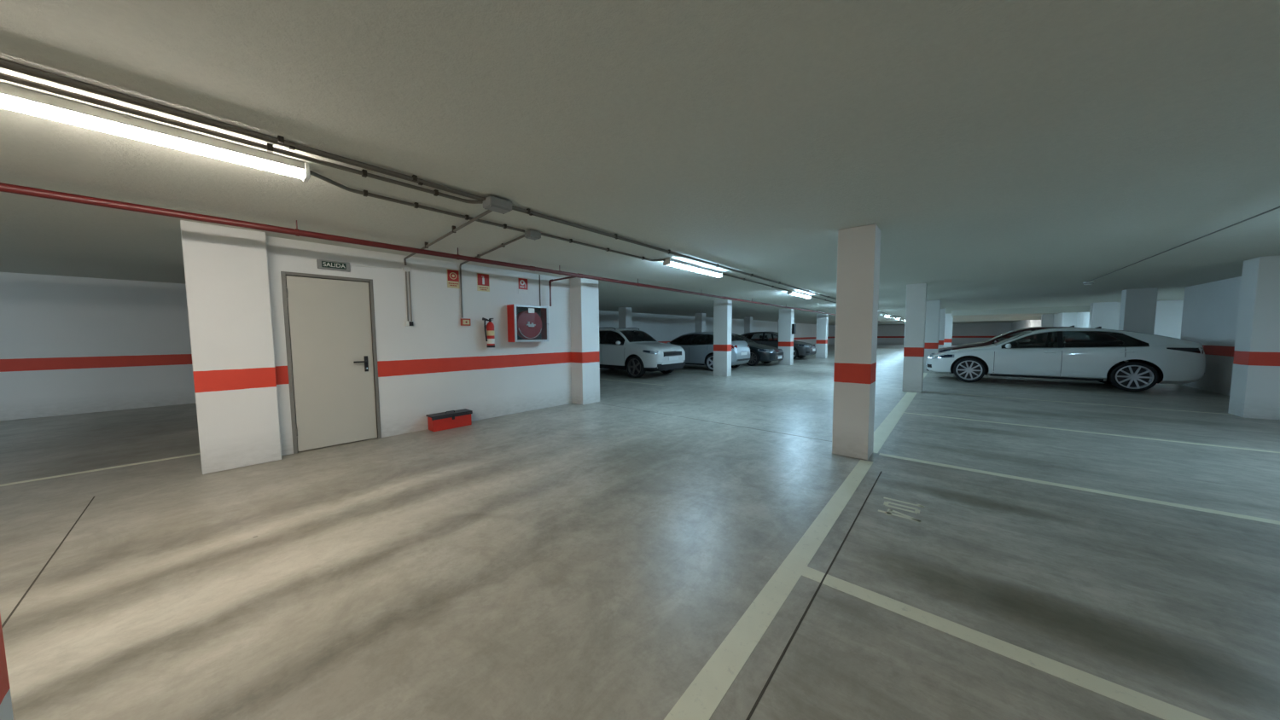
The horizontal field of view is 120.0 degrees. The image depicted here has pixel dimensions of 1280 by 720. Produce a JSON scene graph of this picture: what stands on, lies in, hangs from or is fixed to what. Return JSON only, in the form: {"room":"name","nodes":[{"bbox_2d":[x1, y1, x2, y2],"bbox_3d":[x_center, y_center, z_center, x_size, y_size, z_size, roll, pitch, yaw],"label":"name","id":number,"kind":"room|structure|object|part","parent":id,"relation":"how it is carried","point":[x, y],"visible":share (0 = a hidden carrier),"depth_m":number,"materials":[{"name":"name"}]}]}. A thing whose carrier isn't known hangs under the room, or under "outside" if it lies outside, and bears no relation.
{"room":"parking garage","nodes":[
{"label":"parking garage","id":0,"kind":"room"},
{"bbox_2d":[0,272,835,421],"bbox_3d":[6.046,-1.636,25.680,0.200,2.460,65.000,3,5,40],"label":"wall","id":1,"kind":"structure","parent":0,"point":[69,345],"depth_m":6.81,"materials":[{"name":"white paint"}]},
{"bbox_2d":[265,235,572,455],"bbox_3d":[-2.801,-0.255,5.803,0.220,2.460,4.600,3,5,40],"label":"wall","id":2,"kind":"structure","parent":0,"point":[436,364],"depth_m":5.45,"materials":[{"name":"white paint"}]},
{"bbox_2d":[280,271,381,453],"bbox_3d":[-3.757,0.021,4.552,0.166,2.090,0.860,3,5,40],"label":"door","id":3,"kind":"structure","parent":2,"relation":"in","point":[331,327],"depth_m":4.51,"materials":[{"name":"paint"}]},
{"bbox_3d":[-3.558,0.024,4.707,0.064,0.021,0.153,3,5,40],"label":"handle","id":4,"kind":"part","parent":3,"relation":"part of","materials":[{"name":"black plastic"}]},
{"bbox_3d":[-3.544,0.049,4.783,0.014,0.200,0.040,3,5,40],"label":"handle plate","id":5,"kind":"part","parent":3,"relation":"part of","materials":[{"name":"black plastic"}]},
{"bbox_2d":[316,258,349,271],"bbox_3d":[-3.713,-1.148,4.482,0.036,0.110,0.310,3,5,40],"label":"exit sign","id":6,"kind":"object","parent":2,"relation":"attached to","point":[322,264],"visible":1,"depth_m":4.46,"materials":[{"name":"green plastic"}]},
{"bbox_3d":[-3.703,-1.147,4.474,0.006,0.072,0.230,3,5,40],"label":"panel","id":7,"kind":"part","parent":6,"relation":"part of","materials":[{"name":"plastic"}]},
{"bbox_2d":[349,265,402,269],"bbox_3d":[-3.443,-1.209,4.808,0.012,0.047,0.621,3,5,40],"label":"electrical cable","id":8,"kind":"object","parent":2,"relation":"attached to","point":[350,265],"visible":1,"depth_m":4.81,"materials":[{"name":"white plastic"}]},
{"bbox_2d":[402,265,410,272],"bbox_3d":[-3.204,-1.256,5.074,0.036,0.090,0.090,3,5,40],"label":"junction box","id":9,"kind":"object","parent":2,"relation":"attached to","point":[406,268],"visible":1,"depth_m":5.06,"materials":[{"name":"white plastic"}]},
{"bbox_2d":[405,271,408,321],"bbox_3d":[-3.212,-0.879,5.095,0.017,0.685,0.017,-2,4,-27],"label":"conduit","id":10,"kind":"object","parent":2,"relation":"attached to","point":[405,271],"visible":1,"depth_m":5.09,"materials":[{"name":"metal"}]},
{"bbox_2d":[405,320,413,326],"bbox_3d":[-3.195,-0.502,5.121,0.045,0.070,0.090,3,5,40],"label":"light switch","id":11,"kind":"object","parent":2,"relation":"attached to","point":[407,323],"visible":1,"depth_m":5.11,"materials":[{"name":"white plastic"}]},
{"bbox_2d":[408,271,412,321],"bbox_3d":[-3.186,-0.881,5.125,0.017,0.685,0.017,-2,4,-27],"label":"conduit","id":12,"kind":"object","parent":2,"relation":"attached to","point":[409,271],"visible":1,"depth_m":5.12,"materials":[{"name":"metal"}]},
{"bbox_2d":[446,268,459,288],"bbox_3d":[-2.809,-1.221,5.559,0.010,0.275,0.178,3,5,40],"label":"safety sign","id":13,"kind":"object","parent":2,"relation":"attached to","point":[452,275],"visible":1,"depth_m":5.56,"materials":[{"name":"red plastic"}]},
{"bbox_2d":[460,318,471,325],"bbox_3d":[-2.691,-0.585,5.705,0.048,0.110,0.140,3,5,40],"label":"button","id":14,"kind":"object","parent":2,"relation":"attached to","point":[464,322],"visible":1,"depth_m":5.68,"materials":[{"name":"red plastic"}]},
{"bbox_3d":[-2.679,-0.584,5.695,0.008,0.070,0.100,3,5,40],"label":"glass pane","id":15,"kind":"part","parent":14,"relation":"part of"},
{"bbox_2d":[477,273,489,291],"bbox_3d":[-2.507,-1.241,5.915,0.008,0.280,0.205,3,5,40],"label":"safety sign","id":16,"kind":"object","parent":2,"relation":"attached to","point":[483,280],"visible":1,"depth_m":5.91,"materials":[{"name":"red plastic"}]},
{"bbox_2d":[482,317,494,347],"bbox_3d":[-2.428,-0.441,5.935,0.176,0.479,0.185,-1,4,-16],"label":"fire extinguisher","id":17,"kind":"object","parent":2,"relation":"attached to","point":[489,328],"visible":1,"depth_m":5.89,"materials":[{"name":"red metal"}]},
{"bbox_2d":[459,234,524,318],"bbox_3d":[-1.954,-1.011,4.813,0.038,0.828,2.303,-4,5,-43],"label":"conduit","id":18,"kind":"object","parent":2,"relation":"attached to","point":[503,245],"visible":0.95,"depth_m":4.96,"materials":[{"name":"metal"}]},
{"bbox_2d":[517,277,528,294],"bbox_3d":[-2.041,-1.296,6.455,0.014,0.275,0.195,3,5,40],"label":"safety sign","id":19,"kind":"object","parent":2,"relation":"attached to","point":[522,282],"visible":1,"depth_m":6.46,"materials":[{"name":"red plastic"}]},
{"bbox_2d":[506,304,548,342],"bbox_3d":[-1.937,-0.631,6.440,0.240,0.625,0.670,3,5,40],"label":"cabinet","id":20,"kind":"object","parent":2,"relation":"attached to","point":[526,323],"visible":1,"depth_m":6.38,"materials":[{"name":"red metal"}]},
{"bbox_3d":[-2.018,-0.635,6.509,0.005,0.599,0.644,3,5,40],"label":"panel","id":21,"kind":"part","parent":20,"relation":"part of","materials":[{"name":"clear glass"}]},
{"bbox_2d":[539,274,541,306],"bbox_3d":[-1.819,-1.264,6.709,0.018,0.560,0.018,-2,4,-27],"label":"conduit","id":22,"kind":"object","parent":2,"relation":"attached to","point":[539,275],"visible":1,"depth_m":6.71,"materials":[{"name":"metal"}]},
{"bbox_2d":[0,344,1279,719],"bbox_3d":[14.146,0.081,19.008,21.500,0.202,65.200,3,5,40],"label":"floor","id":23,"kind":"structure","parent":0,"point":[688,543],"depth_m":2.20,"materials":[{"name":"concrete"}]},
{"bbox_2d":[0,614,13,719],"bbox_3d":[-0.939,0.098,0.288,0.355,2.460,0.348,3,5,40],"label":"concrete column","id":24,"kind":"structure","parent":23,"relation":"on","point":[6,710],"depth_m":0.55,"materials":[{"name":"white paint"}]},
{"bbox_2d":[180,220,281,474],"bbox_3d":[-4.299,-0.118,3.912,0.420,2.460,0.570,3,5,40],"label":"concrete column","id":25,"kind":"structure","parent":23,"relation":"on","point":[226,273],"depth_m":3.76,"materials":[{"name":"white paint"}]},
{"bbox_2d":[425,408,472,431],"bbox_3d":[-2.810,0.874,5.471,0.231,0.251,0.570,3,5,40],"label":"toolbox","id":26,"kind":"object","parent":23,"relation":"on","point":[451,419],"visible":1,"depth_m":5.38,"materials":[{"name":"red paint"}]},
{"bbox_3d":[-2.813,0.789,5.467,0.225,0.022,0.570,3,5,40],"label":"lid","id":27,"kind":"part","parent":26,"relation":"part of","materials":[{"name":"black plastic"}]},
{"bbox_2d":[570,277,599,405],"bbox_3d":[-1.165,-0.375,7.439,0.520,2.460,0.460,3,5,40],"label":"concrete column","id":28,"kind":"structure","parent":23,"relation":"on","point":[584,292],"depth_m":7.23,"materials":[{"name":"white paint"}]},
{"bbox_2d":[618,307,631,328],"bbox_3d":[-0.588,-0.865,14.771,0.400,2.460,0.350,3,5,40],"label":"concrete column","id":29,"kind":"structure","parent":23,"relation":"on","point":[625,313],"depth_m":14.58,"materials":[{"name":"white paint"}]},
{"bbox_2d":[599,327,685,378],"bbox_3d":[-0.602,-0.342,13.167,4.404,1.628,2.163,3,5,40],"label":"car","id":30,"kind":"object","parent":23,"relation":"on","point":[636,352],"visible":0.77,"depth_m":11.97,"materials":[{"name":"white paint"}]},
{"bbox_3d":[-1.144,0.262,12.570,1.760,0.056,0.057,3,5,41],"label":"sill","id":31,"kind":"part","parent":30,"relation":"part of","materials":[{"name":"black plastic"}]},
{"bbox_3d":[-0.565,-0.432,13.604,0.560,0.750,0.500,3,5,40],"label":"seat","id":32,"kind":"part","parent":30,"relation":"part of","materials":[{"name":"fabric"}]},
{"bbox_2d":[663,350,681,356],"bbox_3d":[1.041,-0.207,11.772,0.037,0.160,1.000,3,5,40],"label":"grille","id":33,"kind":"object","parent":30,"relation":"attached to","point":[666,353],"depth_m":11.74,"materials":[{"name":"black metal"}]},
{"bbox_3d":[1.071,-0.051,11.758,0.010,0.110,0.520,3,5,40],"label":"number plate","id":34,"kind":"part","parent":30,"relation":"part of","materials":[{"name":"white plastic"}]},
{"bbox_2d":[695,313,705,336],"bbox_3d":[3.128,-1.180,19.116,0.400,2.460,0.400,3,5,40],"label":"concrete column","id":35,"kind":"structure","parent":23,"relation":"on","point":[700,317],"depth_m":18.91,"materials":[{"name":"white paint"}]},
{"bbox_2d":[666,331,750,371],"bbox_3d":[2.253,-0.411,15.175,4.294,1.460,2.072,3,5,40],"label":"hatchback car","id":36,"kind":"object","parent":23,"relation":"on","point":[697,352],"visible":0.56,"depth_m":14.11,"materials":[{"name":"silver metal"}]},
{"bbox_3d":[1.763,0.139,14.572,1.780,0.056,0.057,3,5,40],"label":"sill","id":37,"kind":"part","parent":36,"relation":"part of","materials":[{"name":"black plastic"}]},
{"bbox_3d":[2.257,-0.524,14.689,0.560,0.750,0.500,3,5,40],"label":"seat","id":38,"kind":"part","parent":36,"relation":"part of","materials":[{"name":"fabric"}]},
{"bbox_3d":[2.724,-0.564,15.236,0.560,0.750,0.500,3,5,40],"label":"seat","id":39,"kind":"part","parent":36,"relation":"part of","materials":[{"name":"fabric"}]},
{"bbox_2d":[713,299,732,376],"bbox_3d":[2.694,-0.710,12.074,0.500,2.460,0.300,3,5,40],"label":"concrete column","id":40,"kind":"structure","parent":23,"relation":"on","point":[722,309],"depth_m":11.94,"materials":[{"name":"white paint"}]},
{"bbox_2d":[692,333,783,366],"bbox_3d":[4.303,-0.566,17.364,4.554,1.449,2.064,3,5,40],"label":"car","id":41,"kind":"object","parent":23,"relation":"on","point":[764,353],"visible":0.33,"depth_m":15.83,"materials":[{"name":"black paint"}]},
{"bbox_2d":[776,351,783,355],"bbox_3d":[6.015,-0.267,15.922,0.027,0.157,0.768,3,5,40],"label":"grille","id":42,"kind":"object","parent":41,"relation":"attached to","point":[778,353],"depth_m":15.94,"materials":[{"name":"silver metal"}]},
{"bbox_2d":[744,316,752,338],"bbox_3d":[6.892,-1.499,23.517,0.400,2.460,0.400,3,5,40],"label":"concrete column","id":43,"kind":"structure","parent":23,"relation":"on","point":[747,321],"depth_m":23.32,"materials":[{"name":"white paint"}]},
{"bbox_2d":[740,331,816,359],"bbox_3d":[7.599,-0.872,21.112,4.423,1.518,2.072,3,5,40],"label":"hatchback car","id":44,"kind":"object","parent":23,"relation":"on","point":[801,349],"visible":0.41,"depth_m":20.09,"materials":[{"name":"grey paint"}]},
{"bbox_2d":[778,308,794,365],"bbox_3d":[6.479,-1.023,16.392,0.540,2.460,0.400,3,5,40],"label":"concrete column","id":45,"kind":"structure","parent":23,"relation":"on","point":[785,322],"depth_m":16.23,"materials":[{"name":"white paint"}]},
{"bbox_2d":[791,324,796,333],"bbox_3d":[6.738,-1.361,16.173,0.108,0.440,0.200,3,5,40],"label":"wall box","id":46,"kind":"object","parent":45,"relation":"attached to","point":[794,326],"visible":1,"depth_m":16.11,"materials":[{"name":"black plastic"}]},
{"bbox_2d":[815,314,828,358],"bbox_3d":[10.201,-1.335,20.698,0.500,2.460,0.400,3,5,40],"label":"concrete column","id":47,"kind":"structure","parent":23,"relation":"on","point":[822,319],"depth_m":20.54,"materials":[{"name":"white paint"}]},
{"bbox_2d":[832,223,880,459],"bbox_3d":[2.383,-0.177,4.077,0.350,2.460,0.340,3,5,40],"label":"concrete column","id":48,"kind":"structure","parent":23,"relation":"on","point":[858,248],"depth_m":3.94,"materials":[{"name":"white paint"}]},
{"bbox_2d":[901,283,927,392],"bbox_3d":[6.329,-0.500,8.514,0.360,2.460,0.310,3,5,40],"label":"concrete column","id":49,"kind":"structure","parent":23,"relation":"on","point":[916,304],"depth_m":8.39,"materials":[{"name":"white paint"}]},
{"bbox_2d":[923,299,940,372],"bbox_3d":[10.002,-0.801,12.671,0.380,2.460,0.300,3,5,40],"label":"concrete column","id":50,"kind":"structure","parent":23,"relation":"on","point":[933,307],"depth_m":12.54,"materials":[{"name":"white paint"}]},
{"bbox_2d":[938,308,945,348],"bbox_3d":[13.667,-1.108,16.894,0.380,2.460,0.300,3,5,40],"label":"concrete column","id":51,"kind":"structure","parent":23,"relation":"on","point":[942,316],"depth_m":16.70,"materials":[{"name":"white paint"}]},
{"bbox_2d":[943,314,953,347],"bbox_3d":[17.680,-1.427,21.280,0.460,2.460,0.400,3,5,40],"label":"concrete column","id":52,"kind":"structure","parent":23,"relation":"on","point":[949,319],"depth_m":21.07,"materials":[{"name":"white paint"}]},
{"bbox_2d":[937,325,1116,353],"bbox_3d":[12.569,-0.327,12.092,4.933,1.553,2.150,3,5,40],"label":"car","id":53,"kind":"object","parent":23,"relation":"on","point":[1098,337],"visible":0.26,"depth_m":11.58,"materials":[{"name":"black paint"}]},
{"bbox_3d":[12.871,-0.485,12.296,0.582,0.788,0.500,3,5,40],"label":"seat","id":54,"kind":"part","parent":53,"relation":"part of","materials":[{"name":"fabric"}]},
{"bbox_3d":[12.404,-0.446,11.750,0.582,0.788,0.500,3,5,40],"label":"seat","id":55,"kind":"part","parent":53,"relation":"part of","materials":[{"name":"fabric"}]},
{"bbox_3d":[12.305,-0.508,11.170,2.427,0.108,0.016,3,5,40],"label":"window trim","id":56,"kind":"part","parent":53,"relation":"part of","materials":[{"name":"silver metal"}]},
{"bbox_3d":[13.311,-0.333,11.457,0.582,0.588,1.240,3,5,40],"label":"seat","id":57,"kind":"part","parent":53,"relation":"part of","materials":[{"name":"fabric"}]},
{"bbox_2d":[1040,314,1053,342],"bbox_3d":[25.177,-1.588,22.896,0.480,2.460,0.400,3,5,40],"label":"concrete column","id":58,"kind":"structure","parent":23,"relation":"on","point":[1047,320],"depth_m":22.72,"materials":[{"name":"white paint"}]},
{"bbox_2d":[925,326,1205,391],"bbox_3d":[10.600,-0.123,9.797,4.744,1.479,2.150,3,5,40],"label":"car","id":59,"kind":"object","parent":23,"relation":"on","point":[1152,359],"visible":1,"depth_m":8.81,"materials":[{"name":"white paint"}]},
{"bbox_2d":[1005,343,1011,349],"bbox_3d":[9.464,-0.352,9.498,0.117,0.149,0.247,3,5,40],"label":"mirror","id":60,"kind":"object","parent":59,"relation":"attached to","point":[1008,346],"depth_m":9.43,"materials":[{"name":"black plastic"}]},
{"bbox_3d":[10.036,0.426,9.201,1.910,0.056,0.057,3,5,40],"label":"sill","id":61,"kind":"part","parent":59,"relation":"part of","materials":[{"name":"black plastic"}]},
{"bbox_3d":[10.899,-0.275,10.004,0.560,0.750,0.500,3,5,40],"label":"seat","id":62,"kind":"part","parent":59,"relation":"part of","materials":[{"name":"fabric"}]},
{"bbox_3d":[10.432,-0.236,9.458,0.560,0.750,0.500,3,5,40],"label":"seat","id":63,"kind":"part","parent":59,"relation":"part of","materials":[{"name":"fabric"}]},
{"bbox_3d":[10.325,-0.294,8.886,2.334,0.103,0.016,3,5,40],"label":"window trim","id":64,"kind":"part","parent":59,"relation":"part of","materials":[{"name":"silver metal"}]},
{"bbox_3d":[11.313,-0.129,9.187,0.560,0.560,1.240,3,5,40],"label":"seat","id":65,"kind":"part","parent":59,"relation":"part of","materials":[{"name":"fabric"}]},
{"bbox_2d":[1166,347,1203,354],"bbox_3d":[11.717,-0.194,7.865,0.731,0.140,0.218,0,4,2],"label":"tail lamp","id":66,"kind":"object","parent":59,"relation":"attached to","point":[1169,350],"depth_m":7.83,"materials":[{"name":"black plastic"}]},
{"bbox_2d":[1060,312,1077,341],"bbox_3d":[21.413,-1.269,18.495,0.480,2.460,0.400,3,5,40],"label":"concrete column","id":67,"kind":"structure","parent":23,"relation":"on","point":[1067,319],"depth_m":18.31,"materials":[{"name":"white paint"}]},
{"bbox_2d":[1088,302,1117,340],"bbox_3d":[17.546,-0.947,14.050,0.580,2.460,0.400,3,5,40],"label":"concrete column","id":68,"kind":"structure","parent":23,"relation":"on","point":[1103,315],"depth_m":13.87,"materials":[{"name":"white paint"}]},
{"bbox_2d":[1118,287,1157,361],"bbox_3d":[13.082,-0.630,9.753,0.500,2.460,0.350,3,5,40],"label":"concrete column","id":69,"kind":"structure","parent":23,"relation":"on","point":[1138,305],"depth_m":9.59,"materials":[{"name":"white paint"}]},
{"bbox_2d":[1227,255,1279,420],"bbox_3d":[9.856,-0.325,5.503,0.960,2.460,0.420,3,5,40],"label":"concrete column","id":70,"kind":"structure","parent":23,"relation":"on","point":[1254,393],"depth_m":5.62,"materials":[{"name":"white paint"}]},
{"bbox_2d":[0,0,1279,325],"bbox_3d":[14.127,-2.572,18.832,21.500,0.200,65.200,3,5,40],"label":"ceiling","id":71,"kind":"structure","parent":0,"point":[1002,154],"depth_m":2.08,"materials":[{"name":"paint"}]},
{"bbox_2d":[0,81,310,182],"bbox_3d":[-2.681,-1.177,1.799,0.124,0.092,1.604,3,5,40],"label":"ceiling lamp","id":72,"kind":"object","parent":71,"relation":"attached to","point":[12,97],"visible":1,"depth_m":1.89,"materials":[{"name":"grey plastic"}]},
{"bbox_2d":[0,72,482,203],"bbox_3d":[-4.732,-1.004,-0.948,0.106,0.039,10.530,3,5,40],"label":"conduit","id":73,"kind":"object","parent":71,"relation":"attached to","point":[268,147],"visible":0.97,"depth_m":1.95,"materials":[{"name":"metal"}]},
{"bbox_2d":[309,170,524,232],"bbox_3d":[-1.773,-1.298,3.165,0.195,0.039,1.791,2,5,34],"label":"conduit","id":74,"kind":"object","parent":71,"relation":"attached to","point":[364,193],"visible":0.98,"depth_m":3.02,"materials":[{"name":"metal"}]},
{"bbox_2d":[0,182,879,321],"bbox_3d":[5.087,-1.966,13.298,0.068,0.149,45.000,3,5,40],"label":"pipe","id":75,"kind":"object","parent":71,"relation":"hanging from","point":[7,188],"visible":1,"depth_m":3.40,"materials":[{"name":"red metal"}]},
{"bbox_2d":[548,273,583,306],"bbox_3d":[-1.313,-1.213,6.465,0.897,0.494,0.100,3,5,40],"label":"pipe","id":76,"kind":"object","parent":75,"relation":"attached to","point":[581,276],"visible":1,"depth_m":6.61,"materials":[{"name":"metal"}]},
{"bbox_2d":[403,209,492,265],"bbox_3d":[-2.225,-1.305,4.076,2.813,0.140,0.037,3,5,45],"label":"conduit","id":77,"kind":"object","parent":71,"relation":"attached to","point":[454,229],"visible":0.97,"depth_m":3.73,"materials":[{"name":"metal"}]},
{"bbox_2d":[0,64,901,318],"bbox_3d":[7.817,-2.060,13.591,0.028,0.036,49.000,3,5,40],"label":"conduit","id":78,"kind":"object","parent":71,"relation":"attached to","point":[292,148],"visible":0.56,"depth_m":2.03,"materials":[{"name":"metal"}]},
{"bbox_2d":[0,58,905,319],"bbox_3d":[7.845,-2.058,13.568,0.028,0.036,49.000,3,5,40],"label":"conduit","id":79,"kind":"object","parent":71,"relation":"attached to","point":[279,139],"visible":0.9,"depth_m":2.04,"materials":[{"name":"metal"}]},
{"bbox_2d":[482,195,511,214],"bbox_3d":[-1.160,-1.260,3.010,0.130,0.078,0.190,3,5,40],"label":"junction box","id":80,"kind":"object","parent":71,"relation":"attached to","point":[491,203],"visible":0.98,"depth_m":2.97,"materials":[{"name":"grey plastic"}]},
{"bbox_3d":[-1.160,-1.226,3.012,0.110,0.006,0.170,3,5,40],"label":"lid","id":81,"kind":"part","parent":80,"relation":"part of","materials":[{"name":"grey plastic"}]},
{"bbox_2d":[524,229,541,240],"bbox_3d":[-1.132,-1.319,3.904,0.110,0.073,0.130,3,5,40],"label":"junction box","id":82,"kind":"object","parent":71,"relation":"attached to","point":[532,235],"visible":0.99,"depth_m":3.87,"materials":[{"name":"grey plastic"}]},
{"bbox_3d":[-1.132,-1.288,3.906,0.090,0.006,0.110,3,5,40],"label":"lid","id":83,"kind":"part","parent":82,"relation":"part of","materials":[{"name":"grey plastic"}]},
{"bbox_2d":[541,232,665,261],"bbox_3d":[-0.352,-1.409,4.675,0.194,0.039,2.032,3,5,40],"label":"conduit","id":84,"kind":"object","parent":71,"relation":"attached to","point":[570,241],"visible":0.98,"depth_m":4.57,"materials":[{"name":"metal"}]},
{"bbox_2d":[663,257,722,277],"bbox_3d":[0.907,-1.480,5.996,0.124,0.092,1.604,3,5,40],"label":"ceiling lamp","id":85,"kind":"object","parent":71,"relation":"attached to","point":[671,262],"visible":0.96,"depth_m":5.83,"materials":[{"name":"grey plastic"}]},
{"bbox_2d":[722,273,791,291],"bbox_3d":[2.605,-1.648,7.964,0.034,0.039,3.850,3,5,40],"label":"conduit","id":86,"kind":"object","parent":71,"relation":"attached to","point":[743,279],"visible":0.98,"depth_m":7.63,"materials":[{"name":"metal"}]},
{"bbox_2d":[787,290,811,298],"bbox_3d":[4.334,-1.771,10.002,0.124,0.092,1.604,3,5,40],"label":"ceiling lamp","id":87,"kind":"object","parent":71,"relation":"attached to","point":[794,293],"visible":0.92,"depth_m":9.85,"materials":[{"name":"grey plastic"}]},
{"bbox_2d":[791,292,810,298],"bbox_3d":[4.334,-1.748,10.004,0.100,0.038,1.560,3,5,40],"label":"diffuser","id":88,"kind":"object","parent":87,"relation":"attached to","point":[801,294],"depth_m":10.04,"materials":[{"name":"white plastic"}]},
{"bbox_2d":[811,296,836,302],"bbox_3d":[6.093,-1.943,12.043,0.034,0.039,3.900,3,5,40],"label":"conduit","id":89,"kind":"object","parent":71,"relation":"attached to","point":[811,296],"visible":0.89,"depth_m":11.68,"materials":[{"name":"metal"}]},
{"bbox_2d":[1082,281,1093,285],"bbox_3d":[9.973,-1.704,8.216,0.160,0.070,0.160,3,5,40],"label":"smoke detector","id":90,"kind":"object","parent":71,"relation":"attached to","point":[1085,282],"visible":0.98,"depth_m":8.18,"materials":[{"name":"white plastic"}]},
{"bbox_2d":[1086,205,1279,282],"bbox_3d":[2.828,-1.121,-0.062,0.016,0.016,21.700,3,5,40],"label":"conduit","id":91,"kind":"object","parent":71,"relation":"attached to","point":[1275,208],"visible":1,"depth_m":4.30,"materials":[{"name":"metal"}]},
{"bbox_2d":[877,322,1012,344],"bbox_3d":[35.190,-3.034,43.615,21.200,2.460,0.200,3,5,40],"label":"wall","id":92,"kind":"structure","parent":0,"point":[962,334],"depth_m":42.05,"materials":[{"name":"white paint"}]},
{"bbox_2d":[1011,302,1121,342],"bbox_3d":[28.940,-1.872,26.773,0.200,2.460,33.600,3,5,40],"label":"wall","id":93,"kind":"structure","parent":0,"point":[1083,318],"depth_m":21.65,"materials":[{"name":"white paint"}]},
{"bbox_2d":[953,315,1041,321],"bbox_3d":[25.089,-2.894,25.973,4.700,0.260,0.300,3,5,40],"label":"trim","id":94,"kind":"structure","parent":93,"relation":"attached to","point":[1029,317],"depth_m":25.80,"materials":[{"name":"paint"}]},
{"bbox_2d":[951,305,1090,316],"bbox_3d":[17.301,-2.234,16.867,4.700,0.260,0.300,3,5,40],"label":"beam","id":95,"kind":"structure","parent":93,"relation":"attached to","point":[1080,308],"depth_m":16.66,"materials":[{"name":"paint"}]},
{"bbox_2d":[1153,299,1183,338],"bbox_3d":[19.738,-0.873,12.708,4.100,2.460,0.200,3,5,40],"label":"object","id":96,"kind":"object","parent":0,"point":[1169,313],"visible":0.11,"depth_m":13.22,"materials":[{"name":"white paint"}]},
{"bbox_2d":[1179,276,1241,395],"bbox_3d":[5.753,0.081,-0.170,0.220,2.460,25.200,3,5,40],"label":"wall","id":97,"kind":"structure","parent":0,"point":[1210,310],"depth_m":8.22,"materials":[{"name":"white paint"}]}
]}

